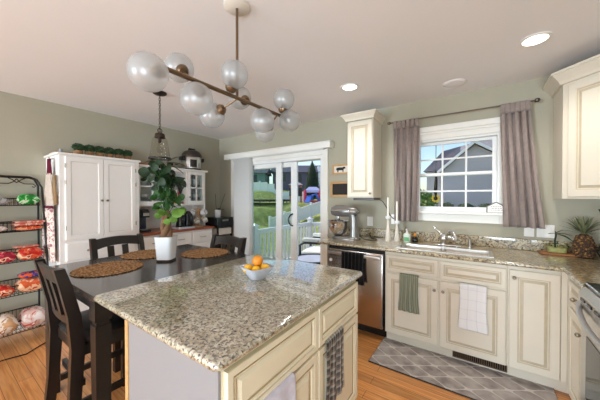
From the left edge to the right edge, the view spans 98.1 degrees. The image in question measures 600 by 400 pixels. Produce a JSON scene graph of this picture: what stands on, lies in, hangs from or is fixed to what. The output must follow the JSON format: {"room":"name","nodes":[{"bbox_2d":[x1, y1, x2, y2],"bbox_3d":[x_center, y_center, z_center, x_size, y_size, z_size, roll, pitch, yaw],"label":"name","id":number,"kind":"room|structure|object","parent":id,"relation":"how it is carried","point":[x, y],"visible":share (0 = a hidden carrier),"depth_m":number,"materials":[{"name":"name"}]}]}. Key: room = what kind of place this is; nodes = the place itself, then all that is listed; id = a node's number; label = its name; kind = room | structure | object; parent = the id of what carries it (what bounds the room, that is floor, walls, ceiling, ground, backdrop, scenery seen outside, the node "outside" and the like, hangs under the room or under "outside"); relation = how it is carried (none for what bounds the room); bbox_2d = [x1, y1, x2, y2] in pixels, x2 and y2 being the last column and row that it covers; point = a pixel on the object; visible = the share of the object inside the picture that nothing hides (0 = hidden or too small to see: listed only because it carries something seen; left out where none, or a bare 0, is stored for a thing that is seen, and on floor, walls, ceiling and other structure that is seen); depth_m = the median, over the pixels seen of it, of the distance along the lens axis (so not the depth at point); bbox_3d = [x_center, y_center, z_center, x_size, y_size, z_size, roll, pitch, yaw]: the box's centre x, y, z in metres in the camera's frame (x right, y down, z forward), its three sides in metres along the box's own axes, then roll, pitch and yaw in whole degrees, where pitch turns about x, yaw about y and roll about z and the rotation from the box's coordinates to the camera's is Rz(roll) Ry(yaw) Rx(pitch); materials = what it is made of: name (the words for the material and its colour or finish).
{"room":"kitchen","nodes":[
{"label":"kitchen","id":0,"kind":"room"},
{"bbox_2d":[0,91,219,316],"bbox_3d":[-4.253,0.207,0.905,0.120,2.562,9.600,0,1,34],"label":"wall","id":1,"kind":"structure","parent":0,"point":[31,129],"depth_m":2.87,"materials":[{"name":"paint"}]},
{"bbox_2d":[0,324,570,399],"bbox_3d":[-2.096,1.454,-0.559,5.110,0.100,9.600,0,1,34],"label":"floor","id":2,"kind":"structure","parent":0,"point":[23,377],"depth_m":2.03,"materials":[{"name":"brown wood"}]},
{"bbox_2d":[0,175,48,338],"bbox_3d":[-2.811,0.565,2.415,0.458,1.616,0.677,0,1,34],"label":"wire rack","id":3,"kind":"object","parent":2,"relation":"on","point":[36,181],"visible":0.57,"depth_m":2.64,"materials":[{"name":"black metal"}]},
{"bbox_2d":[0,284,15,297],"bbox_3d":[-2.764,0.840,2.395,0.207,0.105,0.180,0,1,34],"label":"snack bag","id":4,"kind":"object","parent":3,"relation":"on","point":[5,289],"visible":0.95,"depth_m":2.38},
{"bbox_2d":[0,251,16,263],"bbox_3d":[-2.796,0.538,2.456,0.185,0.113,0.150,0,1,34],"label":"snack bag","id":5,"kind":"object","parent":3,"relation":"on","point":[5,256],"visible":1,"depth_m":2.42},
{"bbox_2d":[0,313,19,335],"bbox_3d":[-2.706,1.136,2.377,0.230,0.175,0.170,0,1,34],"label":"snack bag","id":6,"kind":"object","parent":3,"relation":"on","point":[9,322],"visible":1,"depth_m":2.34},
{"bbox_2d":[0,198,37,205],"bbox_3d":[-2.932,0.020,2.492,0.137,0.079,0.615,0,1,34],"label":"basket","id":7,"kind":"object","parent":3,"relation":"on","point":[7,198],"depth_m":2.57,"materials":[{"name":"black metal"}]},
{"bbox_2d":[0,276,41,298],"bbox_3d":[-2.851,0.850,2.446,0.332,0.099,0.617,0,1,34],"label":"basket","id":8,"kind":"object","parent":3,"relation":"on","point":[37,276],"depth_m":2.50,"materials":[{"name":"black metal"}]},
{"bbox_2d":[0,221,41,233],"bbox_3d":[-2.906,0.265,2.477,0.199,0.099,0.615,0,1,34],"label":"basket","id":9,"kind":"object","parent":3,"relation":"on","point":[8,231],"depth_m":2.58,"materials":[{"name":"black metal"}]},
{"bbox_2d":[0,246,43,264],"bbox_3d":[-2.879,0.548,2.461,0.265,0.104,0.616,0,1,34],"label":"basket","id":10,"kind":"object","parent":3,"relation":"on","point":[14,261],"depth_m":2.58,"materials":[{"name":"black metal"}]},
{"bbox_2d":[0,304,44,338],"bbox_3d":[-2.821,1.173,2.429,0.404,0.114,0.618,0,1,34],"label":"basket","id":11,"kind":"object","parent":3,"relation":"on","point":[34,304],"depth_m":2.53,"materials":[{"name":"black metal"}]},
{"bbox_2d":[12,225,41,229],"bbox_3d":[-2.756,0.279,2.632,0.164,0.054,0.200,0,1,34],"label":"snack bag","id":12,"kind":"object","parent":3,"relation":"on","point":[28,227],"visible":0.88,"depth_m":2.58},
{"bbox_2d":[14,194,40,204],"bbox_3d":[-2.784,-0.005,2.660,0.124,0.113,0.170,0,1,34],"label":"snack bag","id":13,"kind":"object","parent":3,"relation":"on","point":[28,199],"visible":0.96,"depth_m":2.62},
{"bbox_2d":[14,277,41,291],"bbox_3d":[-2.651,0.828,2.560,0.206,0.130,0.200,0,1,34],"label":"snack bag","id":14,"kind":"object","parent":3,"relation":"on","point":[33,283],"visible":0.77,"depth_m":2.50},
{"bbox_2d":[17,270,37,277],"bbox_3d":[-2.666,0.732,2.575,0.146,0.058,0.170,0,1,34],"label":"snack bag","id":15,"kind":"object","parent":14,"relation":"on","point":[33,273],"visible":0.74,"depth_m":2.53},
{"bbox_2d":[15,247,43,259],"bbox_3d":[-2.702,0.530,2.592,0.184,0.124,0.190,0,1,34],"label":"snack bag","id":16,"kind":"object","parent":3,"relation":"on","point":[26,253],"visible":0.89,"depth_m":2.54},
{"bbox_2d":[17,306,44,327],"bbox_3d":[-2.599,1.134,2.534,0.228,0.176,0.190,0,1,34],"label":"snack bag","id":17,"kind":"object","parent":3,"relation":"on","point":[33,316],"visible":0.91,"depth_m":2.47,"materials":[{"name":"plastic"}]},
{"bbox_2d":[33,258,124,399],"bbox_3d":[-1.286,0.867,1.649,0.436,1.025,0.513,0,1,34],"label":"dining chair","id":18,"kind":"object","parent":2,"relation":"on","point":[67,324],"visible":0.7,"depth_m":1.48,"materials":[{"name":"black wood"}]},
{"bbox_2d":[42,152,140,311],"bbox_3d":[-2.403,0.439,3.033,0.529,1.852,0.822,0,1,34],"label":"tall cabinet","id":19,"kind":"object","parent":2,"relation":"on","point":[98,196],"depth_m":2.79,"materials":[{"name":"white paint"}]},
{"bbox_2d":[53,175,56,204],"bbox_3d":[-2.464,-0.101,2.620,0.052,0.300,0.028,0,1,34],"label":"cloth","id":20,"kind":"object","parent":19,"relation":"hanging from","point":[54,176],"visible":1,"depth_m":2.61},
{"bbox_2d":[71,143,84,153],"bbox_3d":[-2.458,-0.561,2.886,0.119,0.150,0.127,0,1,-26],"label":"boxwood","id":21,"kind":"object","parent":19,"relation":"on","point":[78,148],"visible":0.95,"depth_m":2.86,"materials":[{"name":"green plant"}]},
{"bbox_2d":[84,144,95,154],"bbox_3d":[-2.403,-0.562,2.964,0.127,0.150,0.119,0,1,-10],"label":"boxwood","id":22,"kind":"object","parent":19,"relation":"on","point":[89,149],"visible":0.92,"depth_m":2.93,"materials":[{"name":"green plant"}]},
{"bbox_2d":[95,146,105,156],"bbox_3d":[-2.345,-0.563,3.043,0.119,0.150,0.127,0,1,5],"label":"boxwood","id":23,"kind":"object","parent":19,"relation":"on","point":[99,150],"visible":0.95,"depth_m":3.02,"materials":[{"name":"green plant"}]},
{"bbox_2d":[89,233,144,372],"bbox_3d":[-1.562,0.860,2.372,0.513,1.025,0.436,0,1,34],"label":"dining chair","id":24,"kind":"object","parent":2,"relation":"on","point":[94,244],"visible":0.19,"depth_m":2.42,"materials":[{"name":"brown wood"}]},
{"bbox_2d":[45,244,249,399],"bbox_3d":[-1.109,0.925,2.032,0.964,0.902,1.120,0,1,34],"label":"dining table","id":25,"kind":"object","parent":2,"relation":"on","point":[86,289],"visible":0.34,"depth_m":1.51,"materials":[{"name":"brown wood"}]},
{"bbox_2d":[70,260,143,276],"bbox_3d":[-1.324,0.471,1.805,0.412,0.009,0.412,0,1,10],"label":"placemat","id":26,"kind":"object","parent":25,"relation":"on","point":[114,267],"visible":1,"depth_m":1.78,"materials":[{"name":"wicker"}]},
{"bbox_2d":[120,249,155,258],"bbox_3d":[-1.319,0.466,2.256,0.392,0.009,0.392,0,1,-31],"label":"placemat","id":27,"kind":"object","parent":25,"relation":"on","point":[142,254],"visible":0.68,"depth_m":2.21,"materials":[{"name":"wicker"}]},
{"bbox_2d":[138,155,186,261],"bbox_3d":[-1.073,0.065,2.054,0.331,0.816,0.247,0,1,-25],"label":"potted plant","id":28,"kind":"object","parent":25,"relation":"on","point":[166,243],"visible":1,"depth_m":2.00,"materials":[{"name":"green plant"}]},
{"bbox_2d":[181,248,227,257],"bbox_3d":[-0.838,0.466,2.303,0.394,0.008,0.394,0,1,34],"label":"placemat","id":29,"kind":"object","parent":25,"relation":"on","point":[206,252],"visible":1,"depth_m":2.26,"materials":[{"name":"wicker"}]},
{"bbox_2d":[139,164,213,249],"bbox_3d":[-1.863,0.444,3.825,0.525,1.825,1.085,0,1,34],"label":"hutch","id":30,"kind":"object","parent":2,"relation":"on","point":[198,236],"visible":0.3,"depth_m":3.91,"materials":[{"name":"white paint"}]},
{"bbox_2d":[139,209,150,231],"bbox_3d":[-2.119,0.273,3.490,0.252,0.296,0.125,0,1,34],"label":"coffee maker","id":31,"kind":"object","parent":30,"relation":"on","point":[143,213],"visible":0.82,"depth_m":3.44,"materials":[{"name":"black plastic"}]},
{"bbox_2d":[139,224,213,235],"bbox_3d":[-1.870,0.433,3.824,0.513,0.029,1.075,0,1,34],"label":"countertop","id":32,"kind":"structure","parent":30,"relation":"on","point":[154,231],"depth_m":3.70,"materials":[{"name":"brown wood"}]},
{"bbox_2d":[172,226,194,228],"bbox_3d":[-1.728,0.408,3.869,0.180,0.018,0.260,0,1,34],"label":"tray","id":33,"kind":"object","parent":30,"relation":"on","point":[193,226],"visible":0.72,"depth_m":3.79,"materials":[{"name":"metal"}]},
{"bbox_2d":[176,214,184,227],"bbox_3d":[-1.746,0.301,3.813,0.142,0.217,0.142,0,1,-11],"label":"kettle","id":34,"kind":"object","parent":33,"relation":"on","point":[180,223],"visible":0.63,"depth_m":3.77,"materials":[{"name":"black plastic"}]},
{"bbox_2d":[184,211,192,226],"bbox_3d":[-1.686,0.287,3.918,0.159,0.243,0.159,0,1,-11],"label":"kettle","id":35,"kind":"object","parent":33,"relation":"on","point":[188,215],"visible":0.7,"depth_m":3.87,"materials":[{"name":"black plastic"}]},
{"bbox_2d":[179,148,203,169],"bbox_3d":[-1.733,-0.649,4.170,0.310,0.351,0.367,0,1,-2],"label":"birdhouse","id":36,"kind":"object","parent":30,"relation":"on","point":[191,158],"visible":0.88,"depth_m":4.05,"materials":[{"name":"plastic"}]},
{"bbox_2d":[205,216,232,247],"bbox_3d":[-1.375,0.820,4.420,0.346,1.060,0.320,0,1,34],"label":"stand","id":37,"kind":"object","parent":2,"relation":"on","point":[222,225],"visible":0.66,"depth_m":4.30,"materials":[{"name":"black plastic"}]},
{"bbox_2d":[210,234,246,253],"bbox_3d":[-0.808,0.860,2.316,0.436,1.025,0.513,0,1,34],"label":"dining chair","id":38,"kind":"object","parent":2,"relation":"on","point":[240,243],"visible":0.2,"depth_m":2.48,"materials":[{"name":"brown wood"}]},
{"bbox_2d":[125,280,357,399],"bbox_3d":[-0.200,0.940,1.429,0.654,0.884,1.098,0,1,34],"label":"kitchen island","id":39,"kind":"object","parent":2,"relation":"on","point":[154,370],"visible":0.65,"depth_m":1.08,"materials":[{"name":"beige paint"}]},
{"bbox_2d":[94,254,361,371],"bbox_3d":[-0.305,0.483,1.493,0.955,0.032,1.163,0,1,34],"label":"island countertop","id":40,"kind":"structure","parent":39,"relation":"on","point":[215,315],"depth_m":1.20,"materials":[{"name":"stone"}]},
{"bbox_2d":[240,262,274,280],"bbox_3d":[-0.256,0.430,1.551,0.164,0.074,0.164,-1,1,-43],"label":"fruit bowl","id":41,"kind":"object","parent":40,"relation":"on","point":[256,275],"visible":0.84,"depth_m":1.50,"materials":[{"name":"ceramic"}]},
{"bbox_2d":[263,372,295,399],"bbox_3d":[-0.096,0.945,0.998,0.036,0.445,0.258,0,1,34],"label":"dish towel","id":42,"kind":"object","parent":39,"relation":"hanging from","point":[286,390],"visible":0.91,"depth_m":1.04,"materials":[{"name":"fabric"}]},
{"bbox_2d":[325,326,344,399],"bbox_3d":[0.184,0.895,1.407,0.036,0.355,0.221,0,1,34],"label":"dish towel","id":43,"kind":"object","parent":39,"relation":"hanging from","point":[335,342],"visible":0.98,"depth_m":1.39,"materials":[{"name":"fabric"}]},
{"bbox_2d":[321,244,329,265],"bbox_3d":[0.443,0.922,3.136,0.077,0.884,0.615,0,1,34],"label":"cabinet end panel","id":44,"kind":"object","parent":2,"relation":"on","point":[324,247],"visible":0.02,"depth_m":2.88,"materials":[{"name":"beige paint"}]},
{"bbox_2d":[328,245,386,336],"bbox_3d":[0.714,0.930,2.910,0.610,0.872,0.672,0,1,34],"label":"dishwasher","id":45,"kind":"object","parent":2,"relation":"on","point":[371,295],"visible":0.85,"depth_m":2.58,"materials":[{"name":"silver metal"}]},
{"bbox_2d":[341,251,363,285],"bbox_3d":[0.530,0.683,2.625,0.257,0.312,0.037,0,1,34],"label":"dish towel","id":46,"kind":"object","parent":45,"relation":"hanging from","point":[349,260],"visible":0.77,"depth_m":2.60,"materials":[{"name":"fabric"}]},
{"bbox_2d":[385,247,506,373],"bbox_3d":[1.363,0.929,2.487,0.926,0.884,0.647,0,1,34],"label":"base cabinet","id":47,"kind":"object","parent":2,"relation":"on","point":[435,328],"visible":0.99,"depth_m":2.23,"materials":[{"name":"beige paint"}]},
{"bbox_2d":[398,273,418,313],"bbox_3d":[0.993,0.849,2.376,0.182,0.342,0.037,0,1,34],"label":"hand towel","id":48,"kind":"object","parent":47,"relation":"hanging from","point":[408,283],"visible":1,"depth_m":2.36,"materials":[{"name":"fabric"}]},
{"bbox_2d":[458,282,487,334],"bbox_3d":[1.396,0.869,2.102,0.202,0.375,0.034,0,1,34],"label":"hand towel","id":49,"kind":"object","parent":47,"relation":"hanging from","point":[473,298],"visible":1,"depth_m":2.09,"materials":[{"name":"fabric"}]},
{"bbox_2d":[452,351,506,372],"bbox_3d":[1.470,1.319,2.142,0.370,0.060,0.010,0,1,34],"label":"floor vent","id":50,"kind":"object","parent":47,"relation":"attached to","point":[459,355],"visible":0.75,"depth_m":2.13,"materials":[{"name":"brown metal"}]},
{"bbox_2d":[368,336,557,399],"bbox_3d":[1.218,1.370,2.058,1.224,0.009,0.474,0,1,34],"label":"rug","id":51,"kind":"object","parent":2,"relation":"on","point":[466,379],"visible":0.98,"depth_m":2.04,"materials":[{"name":"fabric"}]},
{"bbox_2d":[506,266,568,393],"bbox_3d":[1.891,0.933,2.125,0.350,0.884,0.647,0,1,34],"label":"base cabinet","id":52,"kind":"object","parent":2,"relation":"on","point":[536,298],"visible":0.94,"depth_m":1.89,"materials":[{"name":"beige paint"}]},
{"bbox_2d":[567,276,581,399],"bbox_3d":[2.146,0.937,1.718,0.680,0.884,1.030,0,1,34],"label":"base cabinet","id":53,"kind":"object","parent":2,"relation":"on","point":[573,324],"visible":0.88,"depth_m":1.63,"materials":[{"name":"beige paint"}]},
{"bbox_2d":[317,227,599,287],"bbox_3d":[1.347,0.423,2.260,2.623,0.132,1.039,0,1,34],"label":"countertop","id":54,"kind":"structure","parent":53,"relation":"on","point":[518,252],"depth_m":2.32,"materials":[{"name":"stone"}]},
{"bbox_2d":[327,205,376,240],"bbox_3d":[0.598,0.253,3.033,0.550,0.395,0.334,0,1,-2],"label":"stand mixer","id":55,"kind":"object","parent":54,"relation":"on","point":[338,227],"visible":1,"depth_m":2.96,"materials":[{"name":"silver metal"}]},
{"bbox_2d":[327,219,348,234],"bbox_3d":[0.450,0.326,3.067,0.258,0.173,0.258,0,1,34],"label":"bowl","id":56,"kind":"object","parent":55,"relation":"on","point":[336,226],"depth_m":2.98,"materials":[{"name":"glass"}]},
{"bbox_2d":[385,197,390,240],"bbox_3d":[0.976,0.204,2.887,0.068,0.497,0.068,0,1,34],"label":"candle holder","id":57,"kind":"object","parent":54,"relation":"on","point":[387,236],"visible":1,"depth_m":2.88,"materials":[{"name":"white ceramic"}]},
{"bbox_2d":[394,201,399,241],"bbox_3d":[1.068,0.227,2.867,0.068,0.452,0.068,0,1,34],"label":"candle holder","id":58,"kind":"object","parent":54,"relation":"on","point":[396,236],"visible":0.99,"depth_m":2.86,"materials":[{"name":"white ceramic"}]},
{"bbox_2d":[396,243,493,257],"bbox_3d":[1.313,0.547,2.401,0.750,0.189,0.297,0,1,34],"label":"sink","id":59,"kind":"object","parent":54,"relation":"in","point":[442,249],"visible":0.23,"depth_m":2.43,"materials":[{"name":"ceramic"}]},
{"bbox_2d":[434,226,461,246],"bbox_3d":[1.448,0.363,2.571,0.252,0.184,0.152,0,1,34],"label":"faucet","id":60,"kind":"object","parent":54,"relation":"on","point":[443,238],"visible":1,"depth_m":2.58,"materials":[{"name":"silver metal"}]},
{"bbox_2d":[538,250,574,256],"bbox_3d":[2.168,0.451,2.189,0.230,0.016,0.120,0,1,32],"label":"cutting board","id":61,"kind":"object","parent":54,"relation":"on","point":[539,251],"visible":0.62,"depth_m":2.16,"materials":[{"name":"brown wood"}]},
{"bbox_2d":[545,230,572,253],"bbox_3d":[2.178,0.344,2.186,0.167,0.195,0.100,0,1,34],"label":"potted plant","id":62,"kind":"object","parent":61,"relation":"on","point":[555,249],"visible":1,"depth_m":2.19,"materials":[{"name":"green plant"}]},
{"bbox_2d":[563,216,599,258],"bbox_3d":[2.261,0.295,2.075,0.282,0.332,0.284,0,1,-2],"label":"pineapple","id":63,"kind":"object","parent":54,"relation":"on","point":[583,245],"visible":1,"depth_m":2.05,"materials":[{"name":"food"}]},
{"bbox_2d":[575,282,599,399],"bbox_3d":[1.612,0.914,0.985,0.722,0.906,0.766,0,1,34],"label":"range","id":64,"kind":"object","parent":2,"relation":"on","point":[587,307],"visible":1,"depth_m":1.33,"materials":[{"name":"white metal"}]},
{"bbox_2d":[585,282,599,297],"bbox_3d":[1.644,0.475,0.958,0.645,0.025,0.766,0,1,34],"label":"cooktop","id":65,"kind":"object","parent":64,"relation":"in","point":[592,289],"depth_m":1.37,"materials":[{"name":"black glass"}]},
{"bbox_2d":[0,0,599,139],"bbox_3d":[-2.090,-1.113,-0.578,5.350,0.130,9.860,0,1,34],"label":"ceiling","id":66,"kind":"structure","parent":0,"point":[98,56],"depth_m":1.91,"materials":[{"name":"paint"}]},
{"bbox_2d":[148,90,170,160],"bbox_3d":[-1.427,-0.753,2.650,0.210,0.679,0.210,0,1,34],"label":"pendant lamp","id":67,"kind":"object","parent":66,"relation":"hanging from","point":[159,135],"visible":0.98,"depth_m":2.63,"materials":[{"name":"brown metal"}]},
{"bbox_2d":[150,0,291,130],"bbox_3d":[-0.428,-0.736,1.455,0.391,0.687,1.065,0,1,34],"label":"chandelier","id":68,"kind":"object","parent":66,"relation":"hanging from","point":[237,8],"visible":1,"depth_m":1.43,"materials":[{"name":"brown metal"}]},
{"bbox_2d":[150,62,166,79],"bbox_3d":[-0.582,-0.530,1.065,0.061,0.060,0.066,0,1,34],"label":"socket","id":69,"kind":"object","parent":68,"relation":"attached to","point":[158,70],"depth_m":1.05,"materials":[{"name":"glass"}]},
{"bbox_2d":[176,64,188,74],"bbox_3d":[-0.598,-0.655,1.324,0.060,0.060,0.062,0,1,4],"label":"socket","id":70,"kind":"object","parent":68,"relation":"attached to","point":[182,68],"depth_m":1.30,"materials":[{"name":"brown metal"}]},
{"bbox_2d":[192,84,206,96],"bbox_3d":[-0.474,-0.513,1.229,0.062,0.067,0.060,0,1,34],"label":"socket","id":71,"kind":"object","parent":68,"relation":"attached to","point":[199,90],"depth_m":1.21,"materials":[{"name":"glass"}]},
{"bbox_2d":[215,104,225,114],"bbox_3d":[-0.462,-0.523,1.508,0.068,0.062,0.063,0,1,34],"label":"socket","id":72,"kind":"object","parent":68,"relation":"attached to","point":[221,109],"depth_m":1.49,"materials":[{"name":"brown metal"}]},
{"bbox_2d":[225,80,236,92],"bbox_3d":[-0.370,-0.608,1.399,0.061,0.068,0.064,0,1,34],"label":"socket","id":73,"kind":"object","parent":68,"relation":"attached to","point":[231,87],"depth_m":1.38,"materials":[{"name":"brown metal"}]},
{"bbox_2d":[240,95,249,105],"bbox_3d":[-0.347,-0.627,1.641,0.064,0.060,0.061,0,1,5],"label":"socket","id":74,"kind":"object","parent":68,"relation":"attached to","point":[246,97],"depth_m":1.62,"materials":[{"name":"brown metal"}]},
{"bbox_2d":[257,108,267,118],"bbox_3d":[-0.232,-0.531,1.602,0.062,0.068,0.062,0,1,34],"label":"socket","id":75,"kind":"object","parent":68,"relation":"attached to","point":[262,113],"depth_m":1.58,"materials":[{"name":"glass"}]},
{"bbox_2d":[341,83,358,90],"bbox_3d":[0.479,-1.087,2.511,0.170,0.007,0.170,0,1,34],"label":"recessed light","id":76,"kind":"object","parent":66,"relation":"in","point":[349,86],"visible":1,"depth_m":2.50,"materials":[{"name":"white paint"}]},
{"bbox_2d":[519,31,552,46],"bbox_3d":[1.585,-1.079,1.754,0.170,0.007,0.170,0,1,34],"label":"recessed light","id":77,"kind":"object","parent":66,"relation":"in","point":[537,38],"visible":1,"depth_m":1.75,"materials":[{"name":"white paint"}]},
{"bbox_2d":[219,76,599,250],"bbox_3d":[0.656,0.179,3.446,5.350,2.562,0.140,0,1,34],"label":"wall","id":78,"kind":"structure","parent":0,"point":[556,212],"depth_m":2.80,"materials":[{"name":"paint"}]},
{"bbox_2d":[230,148,324,254],"bbox_3d":[-0.443,0.296,4.047,1.860,2.035,0.086,0,1,34],"label":"vertical blinds","id":79,"kind":"object","parent":78,"relation":"attached to","point":[243,167],"visible":0.65,"depth_m":4.33,"materials":[{"name":"white plastic"}]},
{"bbox_2d":[224,140,333,160],"bbox_3d":[-0.443,-0.742,4.030,2.095,0.092,0.119,0,1,34],"label":"valance","id":80,"kind":"object","parent":78,"relation":"attached to","point":[322,144],"visible":1,"depth_m":3.83,"materials":[{"name":"white paint"}]},
{"bbox_2d":[231,148,327,238],"bbox_3d":[-0.421,0.323,4.087,1.940,2.060,0.022,0,1,34],"label":"trim","id":81,"kind":"structure","parent":78,"relation":"attached to","point":[324,152],"depth_m":3.61,"materials":[{"name":"white paint"}]},
{"bbox_2d":[253,155,322,263],"bbox_3d":[-0.369,0.360,4.155,1.780,1.985,0.170,0,1,34],"label":"door","id":82,"kind":"structure","parent":78,"relation":"in","point":[279,164],"depth_m":4.00,"materials":[{"name":"white plastic"}]},
{"bbox_2d":[330,181,346,196],"bbox_3d":[0.530,-0.142,3.432,0.285,0.205,0.017,0,1,34],"label":"picture frame","id":83,"kind":"object","parent":78,"relation":"attached to","point":[337,189],"visible":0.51,"depth_m":3.44,"materials":[{"name":"brown wood"}]},
{"bbox_2d":[332,162,346,174],"bbox_3d":[0.543,-0.423,3.420,0.255,0.166,0.017,0,1,34],"label":"picture frame","id":84,"kind":"object","parent":78,"relation":"attached to","point":[340,168],"visible":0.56,"depth_m":3.43,"materials":[{"name":"brown wood"}]},
{"bbox_2d":[340,109,385,197],"bbox_3d":[0.748,-0.504,3.059,0.416,0.953,0.378,0,1,34],"label":"upper cabinet","id":85,"kind":"object","parent":78,"relation":"attached to","point":[364,155],"visible":1,"depth_m":2.95,"materials":[{"name":"beige paint"}]},
{"bbox_2d":[431,169,440,201],"bbox_3d":[1.547,-0.335,3.001,0.110,0.728,0.090,0,1,-30],"label":"spinner","id":86,"kind":"object","parent":78,"relation":"hanging from","point":[435,198],"visible":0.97,"depth_m":3.01,"materials":[{"name":"yellow plastic"}]},
{"bbox_2d":[419,132,499,211],"bbox_3d":[1.638,-0.267,2.769,0.770,0.770,0.140,0,1,34],"label":"window","id":87,"kind":"structure","parent":78,"relation":"in","point":[495,137],"depth_m":2.68,"materials":[{"name":"white plastic"}]},
{"bbox_2d":[418,117,502,223],"bbox_3d":[1.583,-0.281,2.688,1.010,1.020,0.055,0,1,34],"label":"trim","id":88,"kind":"structure","parent":78,"relation":"attached to","point":[490,125],"depth_m":2.63,"materials":[{"name":"white paint"}]},
{"bbox_2d":[486,202,502,212],"bbox_3d":[1.867,0.070,2.478,0.149,0.107,0.018,0,1,34],"label":"sign","id":89,"kind":"object","parent":88,"relation":"on","point":[495,207],"visible":0.83,"depth_m":2.48,"materials":[{"name":"white paint"}]},
{"bbox_2d":[387,98,540,124],"bbox_3d":[1.567,-0.880,2.659,1.314,0.046,0.107,0,1,34],"label":"curtain rod","id":90,"kind":"object","parent":78,"relation":"attached to","point":[536,99],"visible":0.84,"depth_m":2.57,"materials":[{"name":"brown metal"}]},
{"bbox_2d":[393,118,419,221],"bbox_3d":[1.178,-0.328,2.895,0.279,1.128,0.081,0,1,34],"label":"curtain","id":91,"kind":"object","parent":90,"relation":"hanging from","point":[406,140],"visible":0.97,"depth_m":2.88,"materials":[{"name":"fabric"}]},
{"bbox_2d":[500,100,545,228],"bbox_3d":[1.993,-0.319,2.337,0.313,1.133,0.081,0,1,34],"label":"curtain","id":92,"kind":"object","parent":90,"relation":"hanging from","point":[522,203],"visible":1,"depth_m":2.34,"materials":[{"name":"fabric"}]},
{"bbox_2d":[344,227,599,256],"bbox_3d":[1.353,0.408,2.255,2.608,0.102,1.039,0,1,34],"label":"backsplash","id":93,"kind":"structure","parent":78,"relation":"attached to","point":[486,241],"depth_m":2.55,"materials":[{"name":"stone"}]},
{"bbox_2d":[537,225,554,237],"bbox_3d":[2.181,0.278,2.311,0.118,0.115,0.010,0,1,34],"label":"light switch","id":94,"kind":"object","parent":78,"relation":"attached to","point":[543,233],"visible":0.76,"depth_m":2.30,"materials":[{"name":"white paint"}]},
{"bbox_2d":[542,54,599,198],"bbox_3d":[2.245,-0.497,1.849,0.680,0.980,0.683,0,1,34],"label":"upper cabinet","id":95,"kind":"object","parent":78,"relation":"attached to","point":[575,89],"visible":1,"depth_m":1.93,"materials":[{"name":"beige paint"}]},
{"label":"outside","id":96,"kind":"structure","parent":0,"visible":0},
{"bbox_2d":[261,251,289,257],"bbox_3d":[0.222,1.447,5.181,3.550,0.110,2.150,0,1,34],"label":"deck","id":97,"kind":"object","parent":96,"point":[274,251],"depth_m":6.57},
{"bbox_2d":[254,217,319,258],"bbox_3d":[0.658,0.910,4.882,2.430,0.970,2.030,0,1,34],"label":"deck railing","id":98,"kind":"object","parent":97,"relation":"on","point":[309,224],"visible":0.33,"depth_m":5.47,"materials":[{"name":"white plastic"}]},
{"bbox_2d":[298,253,319,263],"bbox_3d":[0.221,1.177,4.300,0.650,0.452,0.650,0,1,34],"label":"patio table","id":99,"kind":"object","parent":97,"relation":"on","point":[310,257],"visible":0.37,"depth_m":4.30,"materials":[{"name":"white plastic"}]},
{"bbox_2d":[299,233,319,254],"bbox_3d":[0.408,0.968,5.092,0.681,0.851,0.760,0,1,19],"label":"patio chair","id":100,"kind":"object","parent":97,"relation":"on","point":[312,249],"visible":0.31,"depth_m":4.86,"materials":[{"name":"white fabric"}]},
{"bbox_2d":[301,246,319,253],"bbox_3d":[0.370,1.027,5.106,0.550,0.130,0.620,0,1,19],"label":"seat cushion","id":101,"kind":"object","parent":100,"relation":"on","point":[312,249],"depth_m":4.97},
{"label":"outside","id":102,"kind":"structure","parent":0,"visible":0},
{"bbox_2d":[254,190,426,253],"bbox_3d":[1.000,0.067,35.203,62.002,3.100,60.001,0,1,0],"label":"lawn","id":103,"kind":"structure","parent":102,"point":[261,213],"depth_m":16.35,"materials":[{"name":"green plant"}]},
{"bbox_2d":[254,169,271,183],"bbox_3d":[-9.600,-1.768,42.983,9.200,7.400,6.800,0,1,0],"label":"house","id":104,"kind":"structure","parent":103,"relation":"on","point":[262,175],"depth_m":39.97,"materials":[{"name":"green"}]},
{"bbox_2d":[254,181,303,201],"bbox_3d":[-5.743,-0.987,31.253,13.166,2.593,0.178,0,1,16],"label":"picket fence","id":105,"kind":"object","parent":103,"relation":"on","point":[258,186],"visible":0.12,"depth_m":30.68,"materials":[{"name":"white plastic"}]},
{"bbox_2d":[268,201,319,226],"bbox_3d":[0.300,0.993,16.162,5.087,2.700,0.147,0,1,-36],"label":"vinyl fence","id":106,"kind":"object","parent":103,"relation":"on","point":[305,212],"visible":0.39,"depth_m":16.02,"materials":[{"name":"plastic"}]},
{"bbox_2d":[270,165,319,190],"bbox_3d":[0.050,-2.200,45.929,9.900,7.800,6.900,0,1,0],"label":"house","id":107,"kind":"structure","parent":103,"relation":"on","point":[302,169],"depth_m":42.97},
{"bbox_2d":[289,182,302,202],"bbox_3d":[-0.425,-0.609,25.995,1.450,2.450,1.600,0,1,0],"label":"tower","id":108,"kind":"structure","parent":103,"relation":"on","point":[299,184],"depth_m":25.40,"materials":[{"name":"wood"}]},
{"bbox_2d":[303,161,319,199],"bbox_3d":[1.442,-1.910,30.966,3.107,5.545,3.042,0,1,34],"label":"evergreen tree","id":109,"kind":"object","parent":103,"relation":"on","point":[312,181],"visible":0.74,"depth_m":30.55,"materials":[{"name":"green plant"}]},
{"bbox_2d":[303,187,319,202],"bbox_3d":[1.125,-0.421,23.017,1.629,1.500,2.840,0,1,0],"label":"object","id":110,"kind":"structure","parent":103,"relation":"on","point":[306,198],"depth_m":22.90,"materials":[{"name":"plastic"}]},
{"bbox_2d":[420,189,438,206],"bbox_3d":[4.521,0.674,9.932,1.377,2.231,1.192,0,1,34],"label":"bush","id":111,"kind":"object","parent":103,"relation":"on","point":[427,196],"visible":0.18,"depth_m":9.55,"materials":[{"name":"green plant"}]},
{"bbox_2d":[423,140,491,206],"bbox_3d":[9.510,-0.700,11.287,6.950,4.750,7.500,0,1,34],"label":"neighbor house","id":112,"kind":"structure","parent":103,"relation":"on","point":[474,182],"depth_m":9.44,"materials":[{"name":"grey"}]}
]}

